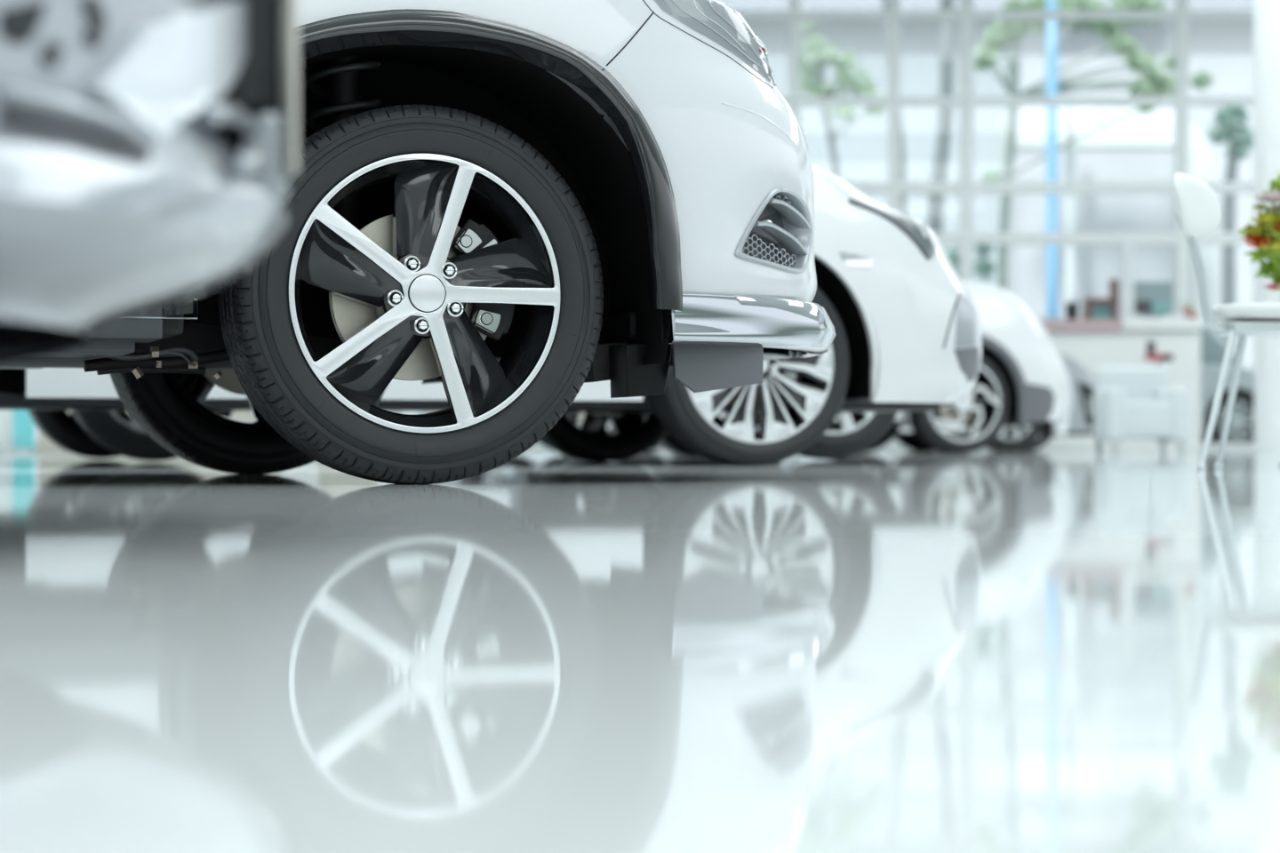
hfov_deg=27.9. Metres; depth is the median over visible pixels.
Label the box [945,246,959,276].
shrub
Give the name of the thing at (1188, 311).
flower vase
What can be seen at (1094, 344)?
reception desk
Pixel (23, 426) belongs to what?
banner
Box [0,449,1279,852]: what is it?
floor
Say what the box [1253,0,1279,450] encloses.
pillar
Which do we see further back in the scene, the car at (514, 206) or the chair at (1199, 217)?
the chair at (1199, 217)
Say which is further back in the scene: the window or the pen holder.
the window
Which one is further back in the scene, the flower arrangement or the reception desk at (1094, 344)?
the reception desk at (1094, 344)
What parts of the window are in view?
door post, door post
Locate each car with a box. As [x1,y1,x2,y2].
[0,0,297,360]
[0,0,835,484]
[0,163,982,465]
[27,409,898,461]
[419,280,1069,454]
[576,368,1072,451]
[1020,351,1093,450]
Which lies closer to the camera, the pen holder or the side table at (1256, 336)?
the side table at (1256, 336)
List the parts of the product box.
lid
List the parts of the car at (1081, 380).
fog lamp trim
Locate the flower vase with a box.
[1179,303,1199,318]
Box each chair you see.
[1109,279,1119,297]
[1174,173,1279,470]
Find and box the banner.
[7,409,39,453]
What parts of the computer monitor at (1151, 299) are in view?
panel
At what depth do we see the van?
29.03 m
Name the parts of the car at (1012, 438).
fog lamp trim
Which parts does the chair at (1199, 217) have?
backrest, leg, leg, seat, seat frame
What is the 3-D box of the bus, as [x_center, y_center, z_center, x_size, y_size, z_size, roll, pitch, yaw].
[6.179,-1.946,34.213,2.852,4.506,0.400,0,0,0]
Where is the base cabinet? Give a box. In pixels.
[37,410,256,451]
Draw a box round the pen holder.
[1065,296,1078,319]
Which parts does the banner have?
panel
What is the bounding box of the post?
[1046,0,1057,318]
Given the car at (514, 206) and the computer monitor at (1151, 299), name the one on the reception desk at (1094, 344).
the computer monitor at (1151, 299)
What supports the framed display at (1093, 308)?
on the reception desk at (1094, 344)
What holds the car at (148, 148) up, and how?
on the floor
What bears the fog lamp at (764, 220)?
on the car at (514, 206)
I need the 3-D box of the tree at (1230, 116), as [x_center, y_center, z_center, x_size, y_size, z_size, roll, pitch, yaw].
[7.480,-1.905,32.508,0.717,4.462,0.460,0,0,0]
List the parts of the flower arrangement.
stem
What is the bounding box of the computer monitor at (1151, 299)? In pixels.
[1134,281,1173,317]
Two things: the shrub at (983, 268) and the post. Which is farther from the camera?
the shrub at (983, 268)
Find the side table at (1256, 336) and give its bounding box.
[1256,336,1279,465]
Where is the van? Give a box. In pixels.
[1038,318,1254,442]
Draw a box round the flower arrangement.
[1238,172,1279,302]
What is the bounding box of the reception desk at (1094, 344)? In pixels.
[1037,318,1201,449]
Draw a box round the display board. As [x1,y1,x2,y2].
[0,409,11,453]
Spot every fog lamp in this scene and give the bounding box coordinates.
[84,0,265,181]
[760,218,772,223]
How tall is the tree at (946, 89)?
8.220 m
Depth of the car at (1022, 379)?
17.10 m
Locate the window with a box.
[11,0,1254,449]
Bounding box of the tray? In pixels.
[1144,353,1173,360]
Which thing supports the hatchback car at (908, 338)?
on the floor
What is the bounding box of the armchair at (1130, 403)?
[1093,367,1189,452]
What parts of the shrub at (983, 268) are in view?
stem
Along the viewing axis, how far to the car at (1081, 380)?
23.18 m
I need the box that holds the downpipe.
[1064,106,1074,318]
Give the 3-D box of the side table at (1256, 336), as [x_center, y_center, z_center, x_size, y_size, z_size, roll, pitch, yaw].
[2.206,-0.095,8.201,0.500,0.440,0.500,0,0,0]
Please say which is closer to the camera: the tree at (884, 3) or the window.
the window
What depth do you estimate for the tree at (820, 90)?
32.99 m
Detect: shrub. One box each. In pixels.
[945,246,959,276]
[974,244,996,284]
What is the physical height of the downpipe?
4.420 m
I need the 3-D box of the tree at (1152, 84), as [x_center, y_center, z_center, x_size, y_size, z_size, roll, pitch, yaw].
[5.535,-2.724,31.510,2.954,6.087,0.636,0,0,0]
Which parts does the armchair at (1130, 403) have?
leg, armrest, leg, backrest, seat, leg, armrest, leg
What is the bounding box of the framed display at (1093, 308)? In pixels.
[1082,297,1119,319]
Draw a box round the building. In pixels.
[11,0,1254,442]
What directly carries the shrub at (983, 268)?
on the ground
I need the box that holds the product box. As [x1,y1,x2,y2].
[1142,341,1175,450]
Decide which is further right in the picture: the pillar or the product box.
the pillar
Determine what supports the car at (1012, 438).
on the floor
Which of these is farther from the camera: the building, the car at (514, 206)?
the building
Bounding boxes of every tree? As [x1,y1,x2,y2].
[788,20,884,177]
[881,0,906,215]
[927,0,954,247]
[973,0,1213,290]
[1204,105,1253,439]

